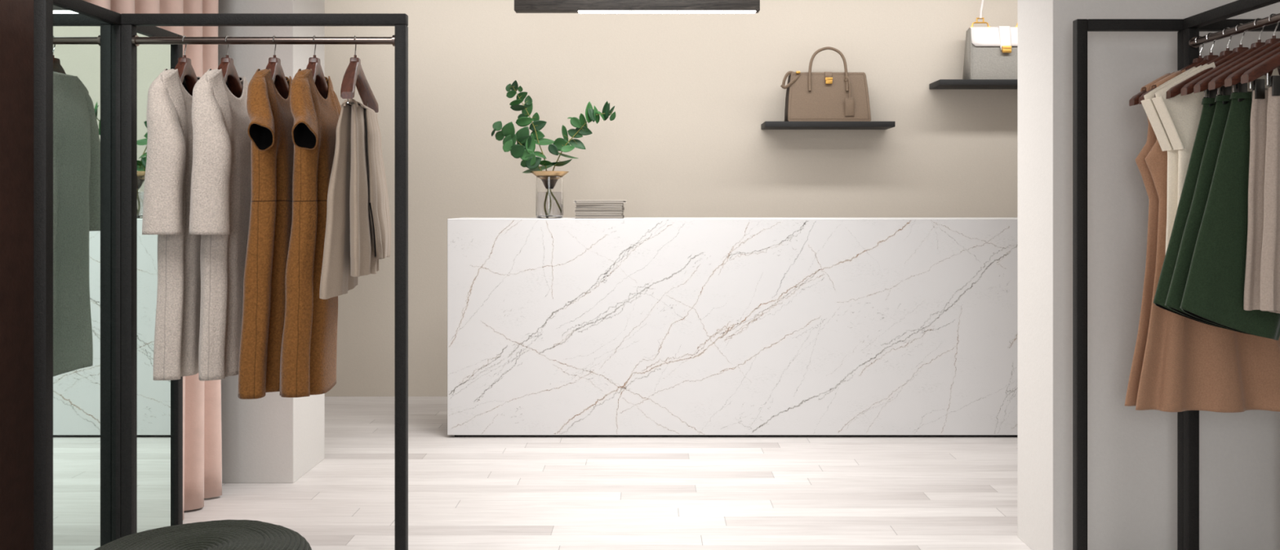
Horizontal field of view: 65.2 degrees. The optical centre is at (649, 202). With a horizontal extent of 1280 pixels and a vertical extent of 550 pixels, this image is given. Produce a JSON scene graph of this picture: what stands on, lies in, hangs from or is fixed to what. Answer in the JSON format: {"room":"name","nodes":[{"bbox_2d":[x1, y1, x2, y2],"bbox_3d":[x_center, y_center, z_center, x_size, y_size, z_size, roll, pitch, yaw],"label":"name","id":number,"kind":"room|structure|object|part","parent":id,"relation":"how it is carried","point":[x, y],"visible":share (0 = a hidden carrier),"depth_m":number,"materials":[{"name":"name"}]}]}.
{"room":"clothing store","nodes":[
{"label":"clothing store","id":0,"kind":"room"},
{"bbox_2d":[0,0,33,549],"bbox_3d":[-1.805,-0.175,0.465,0.110,2.750,4.930,0,0,0],"label":"wall","id":1,"kind":"structure","parent":0,"point":[16,16],"depth_m":2.76,"materials":[{"name":"brown wood"}]},
{"bbox_2d":[217,0,324,483],"bbox_3d":[-2.413,-0.175,4.482,1.775,2.750,0.412,0,0,0],"label":"wall","id":2,"kind":"structure","parent":0,"point":[271,438],"depth_m":4.28,"materials":[{"name":"white paint"}]},
{"bbox_2d":[182,396,1031,549],"bbox_3d":[0.100,1.250,2.145,6.800,0.100,8.290,0,0,0],"label":"floor","id":3,"kind":"structure","parent":0,"point":[465,493],"depth_m":4.10,"materials":[{"name":"white wood"}]},
{"bbox_2d":[93,520,311,549],"bbox_3d":[-1.054,0.995,2.300,0.555,0.406,0.555,0,0,-17],"label":"pouf","id":4,"kind":"object","parent":3,"relation":"on","point":[220,535],"visible":1,"depth_m":2.37,"materials":[{"name":"green fabric"}]},
{"bbox_2d":[33,0,408,549],"bbox_3d":[-1.186,0.314,3.038,0.896,1.772,0.778,0,0,0],"label":"clothes rack","id":5,"kind":"object","parent":3,"relation":"on","point":[108,435],"visible":0.96,"depth_m":2.97,"materials":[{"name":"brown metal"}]},
{"bbox_3d":[-1.617,0.314,2.666,0.034,1.772,0.034,0,0,0],"label":"post","id":6,"kind":"part","parent":5,"relation":"part of","materials":[{"name":"black metal"}]},
{"bbox_3d":[-1.620,0.314,2.852,0.012,1.704,0.338,0,0,0],"label":"mirror panel","id":7,"kind":"part","parent":5,"relation":"part of","materials":[{"name":"white"}]},
{"bbox_3d":[-1.617,-0.555,3.038,0.034,0.034,0.710,0,0,0],"label":"rail","id":8,"kind":"part","parent":5,"relation":"part of","materials":[{"name":"black metal"}]},
{"bbox_3d":[-1.617,0.314,3.038,0.034,1.704,0.034,0,0,0],"label":"post","id":9,"kind":"part","parent":5,"relation":"part of","materials":[{"name":"black metal"}]},
{"bbox_3d":[-1.583,0.331,3.038,0.034,1.738,0.034,0,0,0],"label":"post","id":10,"kind":"part","parent":5,"relation":"part of","materials":[{"name":"black metal"}]},
{"bbox_3d":[-1.620,0.314,3.224,0.012,1.704,0.338,0,0,0],"label":"mirror panel","id":11,"kind":"part","parent":5,"relation":"part of","materials":[{"name":"white metal"}]},
{"bbox_2d":[142,68,202,380],"bbox_3d":[-1.397,0.060,3.065,0.137,0.910,0.454,0,0,-2],"label":"dress","id":12,"kind":"object","parent":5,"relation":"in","point":[169,160],"visible":0.65,"depth_m":2.91,"materials":[{"name":"fabric"}]},
{"bbox_3d":[-1.617,0.314,3.410,0.034,1.772,0.034,0,0,0],"label":"post","id":13,"kind":"part","parent":5,"relation":"part of","materials":[{"name":"black metal"}]},
{"bbox_2d":[174,35,198,96],"bbox_3d":[-1.411,-0.398,3.038,0.039,0.220,0.260,0,0,-2],"label":"clothes hanger","id":14,"kind":"object","parent":5,"relation":"hanging from","point":[185,69],"visible":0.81,"depth_m":3.04,"materials":[{"name":"brown wood"}]},
{"bbox_2d":[188,68,251,381],"bbox_3d":[-1.270,0.060,3.062,0.146,0.910,0.460,0,0,-2],"label":"coat","id":15,"kind":"object","parent":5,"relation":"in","point":[220,195],"visible":0.62,"depth_m":2.91,"materials":[{"name":"fabric"}]},
{"bbox_2d":[217,35,242,97],"bbox_3d":[-1.282,-0.398,3.038,0.039,0.220,0.260,0,0,-2],"label":"clothes hanger","id":16,"kind":"object","parent":5,"relation":"hanging from","point":[229,73],"visible":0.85,"depth_m":3.06,"materials":[{"name":"brown wood"}]},
{"bbox_3d":[-1.169,-0.492,3.038,0.794,0.034,0.034,0,0,0],"label":"hanging rod","id":17,"kind":"part","parent":5,"relation":"part of","materials":[{"name":"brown metal"}]},
{"bbox_3d":[-1.169,-0.555,3.038,0.862,0.034,0.034,0,0,0],"label":"rail","id":18,"kind":"part","parent":5,"relation":"part of","materials":[{"name":"black metal"}]},
{"bbox_2d":[237,68,293,399],"bbox_3d":[-1.145,0.087,3.038,0.162,0.966,0.526,0,0,-2],"label":"dress","id":19,"kind":"object","parent":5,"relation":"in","point":[270,126],"visible":0.68,"depth_m":2.90,"materials":[{"name":"fabric"}]},
{"bbox_2d":[265,35,288,99],"bbox_3d":[-1.138,-0.398,3.038,0.039,0.220,0.260,0,0,-2],"label":"clothes hanger","id":20,"kind":"object","parent":5,"relation":"hanging from","point":[278,77],"visible":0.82,"depth_m":3.06,"materials":[{"name":"brown wood"}]},
{"bbox_2d":[280,68,341,397],"bbox_3d":[-1.025,0.087,3.038,0.156,0.966,0.530,0,0,-2],"label":"dress","id":21,"kind":"object","parent":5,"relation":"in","point":[308,350],"visible":0.8,"depth_m":2.90,"materials":[{"name":"fabric"}]},
{"bbox_2d":[306,35,328,99],"bbox_3d":[-1.016,-0.398,3.038,0.039,0.220,0.260,0,0,-2],"label":"clothes hanger","id":22,"kind":"object","parent":5,"relation":"hanging from","point":[314,63],"visible":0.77,"depth_m":3.05,"materials":[{"name":"brown wood"}]},
{"bbox_2d":[340,35,378,112],"bbox_3d":[-0.885,-0.397,3.039,0.050,0.222,0.434,0,0,-6],"label":"clothes hanger","id":23,"kind":"object","parent":5,"relation":"hanging from","point":[354,76],"visible":0.98,"depth_m":3.02,"materials":[{"name":"brown wood"}]},
{"bbox_2d":[319,98,391,299],"bbox_3d":[-0.893,-0.015,3.038,0.163,0.580,0.399,0,0,-6],"label":"trousers","id":24,"kind":"object","parent":23,"relation":"hanging from","point":[357,235],"visible":1,"depth_m":2.94,"materials":[{"name":"grey fabric"}]},
{"bbox_3d":[-0.932,-0.008,3.009,0.079,0.566,0.350,0,0,-6],"label":"trouser leg","id":25,"kind":"part","parent":24,"relation":"part of","materials":[{"name":"grey fabric"}]},
{"bbox_3d":[-0.868,-0.035,3.051,0.061,0.512,0.320,0,0,-6],"label":"trouser leg","id":26,"kind":"part","parent":24,"relation":"part of","materials":[{"name":"grey fabric"}]},
{"bbox_3d":[-0.848,-0.054,3.113,0.058,0.459,0.260,0,0,-6],"label":"trouser leg","id":27,"kind":"part","parent":24,"relation":"part of","materials":[{"name":"grey fabric"}]},
{"bbox_3d":[-0.755,0.331,3.038,0.034,1.738,0.034,0,0,0],"label":"post","id":28,"kind":"part","parent":5,"relation":"part of","materials":[{"name":"black metal"}]},
{"bbox_2d":[447,217,1017,436],"bbox_3d":[0.783,0.641,5.309,3.634,1.118,0.422,0,0,0],"label":"counter","id":29,"kind":"object","parent":3,"relation":"on","point":[561,326],"depth_m":5.10,"materials":[{"name":"white stone"}]},
{"bbox_2d":[530,170,568,218],"bbox_3d":[-0.527,-0.041,5.250,0.203,0.245,0.203,0,0,0],"label":"vase","id":30,"kind":"object","parent":29,"relation":"on","point":[548,184],"visible":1,"depth_m":5.19,"materials":[{"name":"clear glass"}]},
{"bbox_2d":[491,120,558,173],"bbox_3d":[-0.654,-0.173,5.244,0.348,0.507,0.100,0,0,0],"label":"branch","id":31,"kind":"object","parent":30,"relation":"in","point":[525,147],"visible":0.91,"depth_m":5.22,"materials":[{"name":"green plant"}]},
{"bbox_2d":[505,80,554,170],"bbox_3d":[-0.635,-0.287,5.272,0.269,0.727,0.078,0,0,6],"label":"branch","id":32,"kind":"object","parent":30,"relation":"in","point":[522,120],"visible":0.98,"depth_m":5.28,"materials":[{"name":"green plant"}]},
{"bbox_3d":[-0.640,-0.271,5.280,0.230,0.695,0.040,0,0,12],"label":"stem","id":33,"kind":"part","parent":32,"relation":"part of","materials":[{"name":"green plant"}]},
{"bbox_3d":[-0.527,-0.027,5.250,0.143,0.217,0.143,0,0,0],"label":"glass","id":34,"kind":"part","parent":30,"relation":"part of","materials":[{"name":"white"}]},
{"bbox_3d":[-0.527,-0.136,5.250,0.203,0.056,0.203,0,0,0],"label":"rim dish","id":35,"kind":"part","parent":30,"relation":"part of","materials":[{"name":"gold metal"}]},
{"bbox_2d":[547,101,615,171],"bbox_3d":[-0.357,-0.240,5.260,0.355,0.593,0.072,0,0,0],"label":"branch","id":36,"kind":"object","parent":30,"relation":"in","point":[562,144],"visible":0.95,"depth_m":5.26,"materials":[{"name":"green plant"}]},
{"bbox_2d":[574,215,623,218],"bbox_3d":[-0.264,0.074,5.267,0.250,0.015,0.180,0,0,-1],"label":"magazine","id":37,"kind":"object","parent":29,"relation":"on","point":[576,216],"visible":0.84,"depth_m":5.18,"materials":[{"name":"beige paper"}]},
{"bbox_2d":[575,212,623,215],"bbox_3d":[-0.266,0.059,5.270,0.244,0.014,0.180,0,0,0],"label":"magazine","id":38,"kind":"object","parent":37,"relation":"on","point":[576,214],"visible":0.8,"depth_m":5.18,"materials":[{"name":"beige paper"}]},
{"bbox_2d":[574,210,623,213],"bbox_3d":[-0.266,0.046,5.270,0.248,0.012,0.180,0,0,2],"label":"magazine","id":39,"kind":"object","parent":38,"relation":"on","point":[575,211],"visible":0.82,"depth_m":5.18,"materials":[{"name":"beige paper"}]},
{"bbox_2d":[574,207,624,210],"bbox_3d":[-0.263,0.032,5.267,0.246,0.015,0.180,0,0,1],"label":"magazine","id":40,"kind":"object","parent":39,"relation":"on","point":[576,208],"visible":1,"depth_m":5.18,"materials":[{"name":"white paper"}]},
{"bbox_2d":[575,204,623,207],"bbox_3d":[-0.263,0.019,5.273,0.242,0.012,0.180,0,0,1],"label":"magazine","id":41,"kind":"object","parent":40,"relation":"on","point":[577,206],"visible":0.98,"depth_m":5.18,"materials":[{"name":"white paper"}]},
{"bbox_2d":[575,202,623,204],"bbox_3d":[-0.265,0.006,5.271,0.248,0.012,0.180,0,0,-2],"label":"magazine","id":42,"kind":"object","parent":41,"relation":"on","point":[577,203],"visible":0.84,"depth_m":5.18,"materials":[{"name":"white paper"}]},
{"bbox_2d":[574,200,626,202],"bbox_3d":[-0.262,-0.006,5.269,0.278,0.011,0.180,0,0,-2],"label":"magazine","id":43,"kind":"object","parent":42,"relation":"on","point":[575,201],"visible":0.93,"depth_m":5.18,"materials":[{"name":"white paper"}]},
{"bbox_2d":[1072,0,1279,549],"bbox_3d":[1.675,0.314,2.698,0.692,1.772,0.896,0,0,0],"label":"clothes rack","id":44,"kind":"object","parent":3,"relation":"on","point":[1216,20],"visible":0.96,"depth_m":3.11,"materials":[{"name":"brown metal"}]},
{"bbox_3d":[1.346,0.314,3.129,0.034,1.772,0.034,0,0,0],"label":"post","id":45,"kind":"part","parent":44,"relation":"part of","materials":[{"name":"black metal"}]},
{"bbox_2d":[1124,71,1174,406],"bbox_3d":[1.707,0.110,3.035,0.541,1.012,0.099,0,0,0],"label":"dress","id":46,"kind":"object","parent":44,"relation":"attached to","point":[1153,203],"visible":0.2,"depth_m":3.03,"materials":[{"name":"beige fabric"}]},
{"bbox_2d":[1128,35,1204,106],"bbox_3d":[1.675,-0.400,3.035,0.434,0.215,0.049,0,0,0],"label":"clothes hanger","id":47,"kind":"object","parent":44,"relation":"hanging from","point":[1134,100],"visible":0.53,"depth_m":3.03,"materials":[{"name":"brown wood"}]},
{"bbox_2d":[1141,65,1201,253],"bbox_3d":[1.675,-0.063,2.898,0.486,0.666,0.067,0,0,-1],"label":"blouse","id":48,"kind":"object","parent":44,"relation":"hanging from","point":[1158,128],"visible":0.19,"depth_m":2.89,"materials":[{"name":"beige fabric"}]},
{"bbox_2d":[1138,32,1218,104],"bbox_3d":[1.675,-0.400,2.975,0.434,0.215,0.049,0,0,0],"label":"clothes hanger","id":49,"kind":"object","parent":44,"relation":"hanging from","point":[1206,59],"visible":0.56,"depth_m":2.97,"materials":[{"name":"brown wood"}]},
{"bbox_3d":[1.675,0.314,3.129,0.034,1.704,0.034,0,0,0],"label":"post","id":50,"kind":"part","parent":44,"relation":"part of","materials":[{"name":"black metal"}]},
{"bbox_3d":[1.675,-0.555,3.129,0.624,0.034,0.034,0,0,0],"label":"rail","id":51,"kind":"part","parent":44,"relation":"part of","materials":[{"name":"black metal"}]},
{"bbox_3d":[1.675,0.331,3.095,0.034,1.738,0.034,0,0,0],"label":"post","id":52,"kind":"part","parent":44,"relation":"part of","materials":[{"name":"black metal"}]},
{"bbox_2d":[1155,27,1232,97],"bbox_3d":[1.675,-0.400,2.889,0.434,0.215,0.049,0,0,0],"label":"clothes hanger","id":53,"kind":"object","parent":44,"relation":"hanging from","point":[1223,54],"visible":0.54,"depth_m":2.89,"materials":[{"name":"brown wood"}]},
{"bbox_2d":[1135,69,1279,413],"bbox_3d":[1.709,0.110,2.975,0.537,1.012,0.098,0,0,0],"label":"dress","id":54,"kind":"object","parent":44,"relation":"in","point":[1188,364],"visible":0.36,"depth_m":2.96,"materials":[{"name":"beige fabric"}]},
{"bbox_2d":[1165,23,1279,98],"bbox_3d":[1.675,-0.400,2.825,0.434,0.215,0.049,0,0,0],"label":"clothes hanger","id":55,"kind":"object","parent":44,"relation":"hanging from","point":[1175,91],"visible":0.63,"depth_m":2.82,"materials":[{"name":"brown wood"}]},
{"bbox_2d":[1151,62,1279,204],"bbox_3d":[1.675,-0.063,2.835,0.484,0.666,0.069,0,0,0],"label":"blouse","id":56,"kind":"object","parent":55,"relation":"hanging from","point":[1180,116],"visible":0.2,"depth_m":2.82,"materials":[{"name":"beige fabric"}]},
{"bbox_2d":[1180,17,1279,106],"bbox_3d":[1.675,-0.385,2.739,0.434,0.246,0.049,0,0,0],"label":"clothes hanger","id":57,"kind":"object","parent":44,"relation":"hanging from","point":[1187,89],"visible":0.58,"depth_m":2.73,"materials":[{"name":"brown wood"}]},
{"bbox_2d":[1153,97,1224,328],"bbox_3d":[1.607,0.036,2.746,0.449,0.645,0.067,0,0,0],"label":"skirt","id":58,"kind":"object","parent":57,"relation":"hanging from","point":[1207,113],"visible":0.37,"depth_m":2.73,"materials":[{"name":"green fabric"}]},
{"bbox_3d":[1.675,-0.555,2.681,0.034,0.034,0.862,0,0,0],"label":"rail","id":59,"kind":"part","parent":44,"relation":"part of","materials":[{"name":"black metal"}]},
{"bbox_3d":[1.675,-0.492,2.681,0.034,0.034,0.794,0,0,0],"label":"hanging rod","id":60,"kind":"part","parent":44,"relation":"part of","materials":[{"name":"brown metal"}]},
{"bbox_2d":[1193,13,1279,104],"bbox_3d":[1.675,-0.385,2.674,0.434,0.246,0.049,0,0,0],"label":"clothes hanger","id":61,"kind":"object","parent":44,"relation":"hanging from","point":[1202,85],"visible":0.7,"depth_m":2.67,"materials":[{"name":"brown wood"}]},
{"bbox_2d":[1164,95,1249,334],"bbox_3d":[1.605,0.036,2.680,0.451,0.645,0.068,0,0,0],"label":"skirt","id":62,"kind":"object","parent":61,"relation":"hanging from","point":[1176,290],"visible":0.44,"depth_m":2.67,"materials":[{"name":"green fabric"}]},
{"bbox_2d":[1208,41,1279,102],"bbox_3d":[1.675,-0.385,2.604,0.434,0.246,0.049,0,0,0],"label":"clothes hanger","id":63,"kind":"object","parent":44,"relation":"hanging from","point":[1218,82],"visible":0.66,"depth_m":2.60,"materials":[{"name":"brown wood"}]},
{"bbox_2d":[1180,92,1279,340],"bbox_3d":[1.606,0.036,2.605,0.450,0.645,0.063,0,0,1],"label":"skirt","id":64,"kind":"object","parent":63,"relation":"hanging from","point":[1214,292],"visible":0.72,"depth_m":2.59,"materials":[{"name":"green fabric"}]},
{"bbox_2d":[1224,46,1279,99],"bbox_3d":[1.675,-0.385,2.530,0.434,0.246,0.049,0,0,0],"label":"clothes hanger","id":65,"kind":"object","parent":44,"relation":"hanging from","point":[1258,85],"visible":0.75,"depth_m":2.52,"materials":[{"name":"brown wood"}]},
{"bbox_2d":[1244,89,1279,313],"bbox_3d":[1.672,-0.001,2.531,0.320,0.571,0.072,0,0,0],"label":"trousers","id":66,"kind":"object","parent":65,"relation":"hanging from","point":[1259,106],"visible":0.45,"depth_m":2.53,"materials":[{"name":"beige fabric"}]},
{"bbox_2d":[1240,52,1279,96],"bbox_3d":[1.675,-0.385,2.460,0.434,0.246,0.049,0,0,0],"label":"clothes hanger","id":67,"kind":"object","parent":44,"relation":"hanging from","point":[1273,62],"visible":1,"depth_m":2.44,"materials":[{"name":"brown wood"}]},
{"bbox_2d":[1259,86,1279,311],"bbox_3d":[1.672,-0.004,2.461,0.323,0.564,0.078,0,0,0],"label":"trousers","id":68,"kind":"object","parent":67,"relation":"hanging from","point":[1270,251],"visible":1,"depth_m":2.46,"materials":[{"name":"beige fabric"}]},
{"bbox_2d":[324,0,1017,396],"bbox_3d":[0.100,-0.175,6.240,6.800,2.750,0.100,0,0,0],"label":"wall","id":69,"kind":"structure","parent":0,"point":[691,95],"depth_m":6.19,"materials":[{"name":"beige paint"}]},
{"bbox_2d":[760,121,895,129],"bbox_3d":[1.075,-0.469,6.075,0.775,0.033,0.230,0,0,0],"label":"wall shelf","id":70,"kind":"object","parent":69,"relation":"attached to","point":[766,125],"visible":1,"depth_m":5.96,"materials":[{"name":"black wood"}]},
{"bbox_2d":[780,46,871,121],"bbox_3d":[1.059,-0.713,6.068,0.548,0.455,0.175,0,0,0],"label":"handbag","id":71,"kind":"object","parent":70,"relation":"on","point":[825,96],"visible":0.96,"depth_m":6.01,"materials":[{"name":"beige leather"}]},
{"bbox_3d":[1.073,-0.805,6.018,0.243,0.272,0.046,0,0,0],"label":"handle","id":72,"kind":"part","parent":71,"relation":"part of","materials":[{"name":"beige leather"}]},
{"bbox_3d":[1.075,-0.636,6.013,0.499,0.300,0.057,0,0,0],"label":"panel","id":73,"kind":"part","parent":71,"relation":"part of","materials":[{"name":"beige leather"}]},
{"bbox_3d":[1.187,-0.690,6.006,0.018,0.136,0.050,0,0,-36],"label":"tag cord","id":74,"kind":"part","parent":71,"relation":"part of","materials":[{"name":"beige leather"}]},
{"bbox_2d":[928,79,1017,88],"bbox_3d":[2.114,-0.719,6.075,0.772,0.033,0.230,0,0,0],"label":"wall shelf","id":75,"kind":"object","parent":69,"relation":"attached to","point":[941,83],"visible":0.56,"depth_m":5.96,"materials":[{"name":"black wood"}]},
{"bbox_2d":[962,0,1017,79],"bbox_3d":[2.140,-1.042,6.070,0.468,0.611,0.168,0,0,0],"label":"handbag","id":76,"kind":"object","parent":75,"relation":"on","point":[990,52],"visible":0.62,"depth_m":6.02,"materials":[{"name":"white leather"}]},
{"bbox_3d":[2.004,-1.089,6.070,0.124,0.068,0.020,0,0,0],"label":"handle mount","id":77,"kind":"part","parent":76,"relation":"part of","materials":[{"name":"gold metal"}]},
{"bbox_3d":[2.140,-1.232,6.070,0.286,0.230,0.030,0,0,0],"label":"handle","id":78,"kind":"part","parent":76,"relation":"part of","materials":[{"name":"white leather"}]},
{"bbox_2d":[1017,0,1279,549],"bbox_3d":[2.410,-0.175,3.435,2.180,2.750,0.316,0,0,0],"label":"wall","id":79,"kind":"structure","parent":0,"point":[1132,453],"depth_m":3.28,"materials":[{"name":"white paint"}]},
{"bbox_3d":[0.100,-1.600,2.145,6.800,0.100,8.290,0,0,0],"label":"ceiling","id":80,"kind":"structure","parent":0,"visible":0},
{"bbox_2d":[83,0,222,519],"bbox_3d":[-1.788,-0.179,3.515,0.087,2.742,1.150,0,0,0],"label":"curtain","id":81,"kind":"object","parent":80,"relation":"hanging from","point":[202,400],"visible":0.09,"depth_m":3.90,"materials":[{"name":"pink fabric"}]},
{"bbox_2d":[514,0,759,13],"bbox_3d":[-0.065,-1.254,5.036,1.230,0.592,0.072,0,0,0],"label":"pendant lamp","id":82,"kind":"object","parent":80,"relation":"hanging from","point":[580,6],"visible":1,"depth_m":5.00,"materials":[{"name":"black wood"}]}
]}

